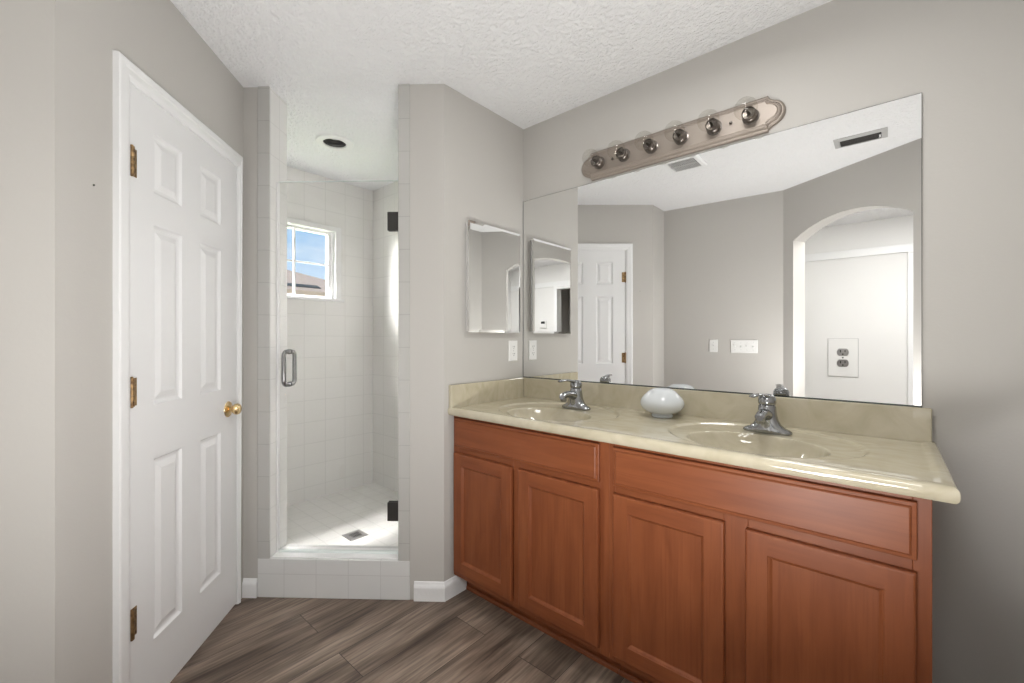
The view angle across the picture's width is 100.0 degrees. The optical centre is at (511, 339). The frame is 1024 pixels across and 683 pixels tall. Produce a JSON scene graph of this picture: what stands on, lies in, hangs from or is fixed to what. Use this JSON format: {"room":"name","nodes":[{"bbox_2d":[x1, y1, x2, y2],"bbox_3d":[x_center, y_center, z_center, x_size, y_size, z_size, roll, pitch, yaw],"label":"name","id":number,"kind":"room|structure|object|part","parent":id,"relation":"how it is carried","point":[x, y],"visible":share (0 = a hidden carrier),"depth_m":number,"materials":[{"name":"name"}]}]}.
{"room":"bathroom","nodes":[
{"label":"bathroom","id":0,"kind":"room"},
{"bbox_2d":[55,0,242,682],"bbox_3d":[-1.278,0.013,1.568,0.110,2.440,0.980,0,0,-8],"label":"wall","id":1,"kind":"structure","parent":0,"point":[154,35],"depth_m":1.20,"materials":[{"name":"grey paint"}]},
{"bbox_2d":[113,50,242,682],"bbox_3d":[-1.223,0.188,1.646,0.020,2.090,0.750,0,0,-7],"label":"trim","id":2,"kind":"structure","parent":1,"relation":"attached to","point":[125,72],"depth_m":1.30,"materials":[{"name":"white paint"}]},
{"bbox_2d":[130,84,241,682],"bbox_3d":[-1.227,0.212,1.665,0.087,2.021,0.673,0,0,-8],"label":"door","id":3,"kind":"structure","parent":1,"relation":"in","point":[184,407],"depth_m":1.59,"materials":[{"name":"white paint"}]},
{"bbox_3d":[-1.242,0.313,1.926,0.048,0.051,0.051,0,0,-8],"label":"knob","id":4,"kind":"part","parent":3,"relation":"part of","materials":[{"name":"gold metal"}]},
{"bbox_2d":[243,87,257,577],"bbox_3d":[-1.224,0.013,2.129,0.124,2.440,0.140,0,0,2],"label":"wall","id":5,"kind":"structure","parent":0,"point":[250,94],"depth_m":2.06,"materials":[{"name":"grey paint"}]},
{"bbox_2d":[242,578,257,597],"bbox_3d":[-1.253,1.189,2.054,0.070,0.088,0.013,0,0,2],"label":"baseboard","id":6,"kind":"structure","parent":5,"relation":"attached to","point":[249,585],"depth_m":2.05,"materials":[{"name":"white paint"}]},
{"bbox_2d":[270,87,286,557],"bbox_3d":[-1.159,-0.080,2.130,0.006,2.255,0.146,0,0,2],"label":"trim","id":7,"kind":"structure","parent":5,"relation":"attached to","point":[278,106],"depth_m":2.14,"materials":[{"name":"paint"}]},
{"bbox_2d":[0,0,522,682],"bbox_3d":[-0.755,0.013,1.728,0.255,2.440,2.203,0,0,41],"label":"wall","id":8,"kind":"structure","parent":0,"point":[27,27],"depth_m":1.09,"materials":[{"name":"grey paint"}]},
{"bbox_2d":[258,545,409,599],"bbox_3d":[-0.847,1.140,2.115,0.733,0.185,0.146,0,0,2],"label":"shower curb","id":9,"kind":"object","parent":8,"relation":"attached to","point":[281,577],"depth_m":2.04,"materials":[{"name":"tile"}]},
{"bbox_2d":[258,84,409,560],"bbox_3d":[-0.850,-0.080,2.045,0.733,2.255,0.006,0,0,2],"label":"trim","id":10,"kind":"structure","parent":8,"relation":"attached to","point":[403,89],"depth_m":2.03,"materials":[{"name":"paint"}]},
{"bbox_2d":[272,547,397,558],"bbox_3d":[-0.846,1.046,2.107,0.618,0.004,0.100,0,0,2],"label":"trim","id":11,"kind":"structure","parent":8,"relation":"attached to","point":[277,554],"depth_m":2.09,"materials":[{"name":"white tile"}]},
{"bbox_2d":[276,180,397,553],"bbox_3d":[-0.845,0.135,2.105,0.621,1.820,0.116,0,0,2],"label":"shower door","id":12,"kind":"structure","parent":8,"relation":"attached to","point":[392,217],"depth_m":2.11,"materials":[{"name":"clear glass"}]},
{"bbox_3d":[-1.095,0.141,2.113,0.025,0.185,0.116,0,0,2],"label":"handle","id":13,"kind":"part","parent":12,"relation":"part of","materials":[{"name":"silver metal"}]},
{"bbox_2d":[414,575,466,601],"bbox_3d":[-0.334,1.189,2.049,0.259,0.088,0.073,0,0,-23],"label":"baseboard","id":14,"kind":"structure","parent":8,"relation":"attached to","point":[425,591],"depth_m":2.02,"materials":[{"name":"white paint"}]},
{"bbox_2d":[466,220,519,332],"bbox_3d":[-0.095,-0.311,2.265,0.030,0.552,0.397,0,0,41],"label":"medicine cabinet","id":15,"kind":"object","parent":8,"relation":"attached to","point":[492,253],"visible":1,"depth_m":2.23,"materials":[{"name":"silver mirror"}]},
{"bbox_2d":[509,340,516,360],"bbox_3d":[0.008,0.064,2.400,0.008,0.115,0.072,0,0,41],"label":"wall outlet","id":16,"kind":"object","parent":8,"relation":"attached to","point":[512,343],"visible":1,"depth_m":2.40,"materials":[{"name":"white plastic"}]},
{"bbox_2d":[287,166,372,505],"bbox_3d":[-1.594,0.013,3.083,0.150,2.440,1.233,0,0,41],"label":"shower wall","id":17,"kind":"structure","parent":0,"point":[330,401],"depth_m":3.24,"materials":[{"name":"tile"}]},
{"bbox_2d":[287,217,344,301],"bbox_3d":[-1.571,-0.567,3.087,0.180,0.566,0.687,0,0,41],"label":"window","id":18,"kind":"structure","parent":17,"relation":"attached to","point":[333,234],"depth_m":3.25,"materials":[{"name":"white plastic"}]},
{"bbox_3d":[-1.516,-0.294,3.039,0.034,0.020,0.687,0,0,41],"label":"sill","id":19,"kind":"part","parent":18,"relation":"part of","materials":[{"name":"white paint"}]},
{"bbox_2d":[286,482,397,545],"bbox_3d":[-0.955,1.198,2.591,1.462,0.069,1.133,0,0,41],"label":"floor","id":20,"kind":"structure","parent":0,"point":[323,520],"depth_m":2.79,"materials":[{"name":"tile"}]},
{"bbox_2d":[342,529,367,540],"bbox_3d":[-0.931,1.162,2.552,0.108,0.004,0.108,0,0,41],"label":"shower drain","id":21,"kind":"object","parent":20,"relation":"on","point":[356,534],"visible":1,"depth_m":2.55,"materials":[{"name":"silver metal"}]},
{"bbox_2d":[170,589,632,682],"bbox_3d":[-0.646,1.293,-0.392,4.700,0.120,5.550,0,0,41],"label":"floor","id":22,"kind":"structure","parent":0,"point":[466,637],"depth_m":1.73,"materials":[{"name":"wood"}]},
{"bbox_2d":[454,416,619,673],"bbox_3d":[0.200,0.798,1.990,0.831,0.867,0.547,0,0,41],"label":"vanity cabinet","id":23,"kind":"object","parent":22,"relation":"on","point":[531,507],"visible":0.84,"depth_m":1.73,"materials":[{"name":"brown wood"}]},
{"bbox_3d":[-0.135,0.821,1.937,0.231,0.434,0.007,0,0,41],"label":"door panel","id":24,"kind":"part","parent":23,"relation":"part of","materials":[{"name":"brown wood"}]},
{"bbox_3d":[-0.137,0.821,1.934,0.364,0.567,0.018,0,0,41],"label":"door","id":25,"kind":"part","parent":23,"relation":"part of","materials":[{"name":"brown wood"}]},
{"bbox_3d":[0.019,0.443,1.798,0.779,0.136,0.019,0,0,41],"label":"drawer","id":26,"kind":"part","parent":23,"relation":"part of","materials":[{"name":"brown wood"}]},
{"bbox_3d":[0.083,1.223,1.857,0.829,0.018,0.010,0,0,41],"label":"shoe moulding","id":27,"kind":"part","parent":23,"relation":"part of","materials":[{"name":"brown wood"}]},
{"bbox_3d":[0.173,0.821,1.667,0.242,0.434,0.007,0,0,41],"label":"door panel","id":28,"kind":"part","parent":23,"relation":"part of","materials":[{"name":"brown wood"}]},
{"bbox_3d":[0.171,0.821,1.664,0.375,0.567,0.018,0,0,41],"label":"door","id":29,"kind":"part","parent":23,"relation":"part of","materials":[{"name":"brown wood"}]},
{"bbox_2d":[448,377,960,503],"bbox_3d":[0.519,0.339,1.701,1.696,0.241,0.566,0,0,41],"label":"countertop","id":30,"kind":"structure","parent":23,"relation":"on","point":[879,447],"depth_m":1.51,"materials":[{"name":"stone"}]},
{"bbox_2d":[558,379,590,410],"bbox_3d":[0.277,0.261,2.054,0.161,0.145,0.141,0,0,-20],"label":"faucet","id":31,"kind":"object","parent":30,"relation":"on","point":[575,401],"visible":1,"depth_m":2.03,"materials":[{"name":"silver metal"}]},
{"bbox_3d":[0.264,0.270,2.015,0.047,0.056,0.113,0,0,41],"label":"spout","id":32,"kind":"part","parent":31,"relation":"part of","materials":[{"name":"silver metal"}]},
{"bbox_3d":[0.274,0.211,2.042,0.139,0.045,0.058,0,0,-35],"label":"lever handle","id":33,"kind":"part","parent":31,"relation":"part of","materials":[{"name":"silver metal"}]},
{"bbox_2d":[640,388,683,417],"bbox_3d":[0.636,0.267,1.821,0.177,0.121,0.177,0,0,41],"label":"glass globe","id":34,"kind":"object","parent":30,"relation":"on","point":[661,402],"visible":1,"depth_m":1.76,"materials":[{"name":"white"}]},
{"bbox_2d":[743,393,792,435],"bbox_3d":[0.885,0.261,1.531,0.161,0.145,0.141,0,0,-20],"label":"faucet","id":35,"kind":"object","parent":30,"relation":"on","point":[766,421],"visible":1,"depth_m":1.51,"materials":[{"name":"silver metal"}]},
{"bbox_3d":[0.882,0.211,1.519,0.139,0.045,0.058,0,0,-35],"label":"lever handle","id":36,"kind":"part","parent":35,"relation":"part of","materials":[{"name":"silver metal"}]},
{"bbox_3d":[0.871,0.270,1.492,0.047,0.056,0.113,0,0,41],"label":"spout","id":37,"kind":"part","parent":35,"relation":"part of","materials":[{"name":"silver metal"}]},
{"bbox_2d":[609,443,931,682],"bbox_3d":[0.822,0.798,1.446,0.821,0.867,0.547,0,0,41],"label":"vanity cabinet","id":38,"kind":"object","parent":22,"relation":"on","point":[719,572],"visible":0.77,"depth_m":1.20,"materials":[{"name":"brown wood"}]},
{"bbox_3d":[0.705,1.223,1.313,0.819,0.018,0.010,0,0,41],"label":"shoe moulding","id":39,"kind":"part","parent":38,"relation":"part of","materials":[{"name":"brown wood"}]},
{"bbox_3d":[0.492,0.821,1.388,0.228,0.434,0.007,0,0,41],"label":"door panel","id":40,"kind":"part","parent":38,"relation":"part of","materials":[{"name":"brown wood"}]},
{"bbox_3d":[0.490,0.821,1.385,0.361,0.567,0.018,0,0,41],"label":"door","id":41,"kind":"part","parent":38,"relation":"part of","materials":[{"name":"brown wood"}]},
{"bbox_3d":[0.646,0.445,1.249,0.774,0.134,0.019,0,0,41],"label":"drawer","id":42,"kind":"part","parent":38,"relation":"part of","materials":[{"name":"brown wood"}]},
{"bbox_3d":[0.805,0.823,1.115,0.223,0.431,0.007,0,0,41],"label":"door panel","id":43,"kind":"part","parent":38,"relation":"part of","materials":[{"name":"brown wood"}]},
{"bbox_3d":[0.802,0.823,1.112,0.356,0.564,0.018,0,0,41],"label":"door","id":44,"kind":"part","parent":38,"relation":"part of","materials":[{"name":"brown wood"}]},
{"bbox_2d":[170,0,832,190],"bbox_3d":[-0.928,-1.267,-0.145,5.450,0.120,5.550,0,0,41],"label":"ceiling","id":45,"kind":"structure","parent":0,"point":[338,67],"depth_m":1.78,"materials":[{"name":"white paint"}]},
{"bbox_2d":[315,134,352,150],"bbox_3d":[-1.085,-1.238,2.630,0.216,0.088,0.216,0,0,41],"label":"recessed light","id":46,"kind":"object","parent":45,"relation":"in","point":[335,142],"visible":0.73,"depth_m":2.65,"materials":[{"name":"white plastic"}]},
{"bbox_2d":[373,0,1023,682],"bbox_3d":[0.233,0.013,2.396,3.747,2.440,0.137,0,0,41],"label":"wall","id":47,"kind":"structure","parent":0,"point":[965,58],"depth_m":1.34,"materials":[{"name":"grey paint"}]},
{"bbox_2d":[582,96,785,180],"bbox_3d":[0.651,-0.868,1.863,0.894,0.137,0.150,0,0,41],"label":"vanity light","id":48,"kind":"object","parent":47,"relation":"attached to","point":[757,117],"visible":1,"depth_m":1.83,"materials":[{"name":"silver metal"}]},
{"bbox_2d":[591,155,604,168],"bbox_3d":[0.391,-0.868,2.073,0.080,0.080,0.124,0,0,41],"label":"socket","id":49,"kind":"object","parent":48,"relation":"attached to","point":[597,161],"depth_m":2.10,"materials":[{"name":"silver metal"}]},
{"bbox_2d":[616,147,629,161],"bbox_3d":[0.491,-0.868,1.985,0.080,0.080,0.124,0,0,41],"label":"socket","id":50,"kind":"object","parent":48,"relation":"attached to","point":[622,153],"depth_m":2.01,"materials":[{"name":"silver metal"}]},
{"bbox_2d":[643,138,657,153],"bbox_3d":[0.592,-0.868,1.897,0.080,0.080,0.124,0,0,41],"label":"socket","id":51,"kind":"object","parent":48,"relation":"attached to","point":[650,145],"depth_m":1.92,"materials":[{"name":"silver metal"}]},
{"bbox_2d":[672,129,688,144],"bbox_3d":[0.692,-0.868,1.810,0.080,0.080,0.124,0,0,41],"label":"socket","id":52,"kind":"object","parent":48,"relation":"attached to","point":[679,136],"depth_m":1.84,"materials":[{"name":"silver metal"}]},
{"bbox_2d":[705,118,721,135],"bbox_3d":[0.792,-0.868,1.722,0.080,0.080,0.124,0,0,41],"label":"socket","id":53,"kind":"object","parent":48,"relation":"attached to","point":[713,126],"depth_m":1.75,"materials":[{"name":"silver metal"}]},
{"bbox_2d":[741,106,758,124],"bbox_3d":[0.893,-0.868,1.634,0.080,0.080,0.124,0,0,41],"label":"socket","id":54,"kind":"object","parent":48,"relation":"attached to","point":[749,114],"depth_m":1.66,"materials":[{"name":"silver metal"}]},
{"bbox_2d":[523,93,921,406],"bbox_3d":[0.688,-0.286,1.923,1.660,1.008,0.008,0,0,41],"label":"wall mirror","id":55,"kind":"object","parent":47,"relation":"attached to","point":[785,263],"visible":0.98,"depth_m":1.70,"materials":[{"name":"silver mirror"}]},
{"bbox_2d":[522,377,931,441],"bbox_3d":[0.693,0.274,1.911,1.682,0.112,0.020,0,0,41],"label":"backsplash","id":56,"kind":"structure","parent":47,"relation":"attached to","point":[906,423],"depth_m":1.60,"materials":[{"name":"stone"}]},
{"label":"outside","id":57,"kind":"structure","parent":0,"visible":0},
{"bbox_3d":[-7.461,1.708,9.056,60.000,0.150,80.000,0,0,41],"label":"ground","id":58,"kind":"structure","parent":57,"visible":0},
{"bbox_2d":[287,270,325,295],"bbox_3d":[-12.112,-0.537,12.094,6.000,4.339,16.449,0,0,41],"label":"house","id":59,"kind":"structure","parent":58,"relation":"on","point":[304,284],"depth_m":14.49,"materials":[{"name":"beige paint"}]},
{"bbox_3d":[-7.736,-1.770,13.269,0.280,0.132,3.580,0,0,41],"label":"roof panel","id":60,"kind":"part","parent":59,"relation":"part of","materials":[{"name":"black"}]}
]}

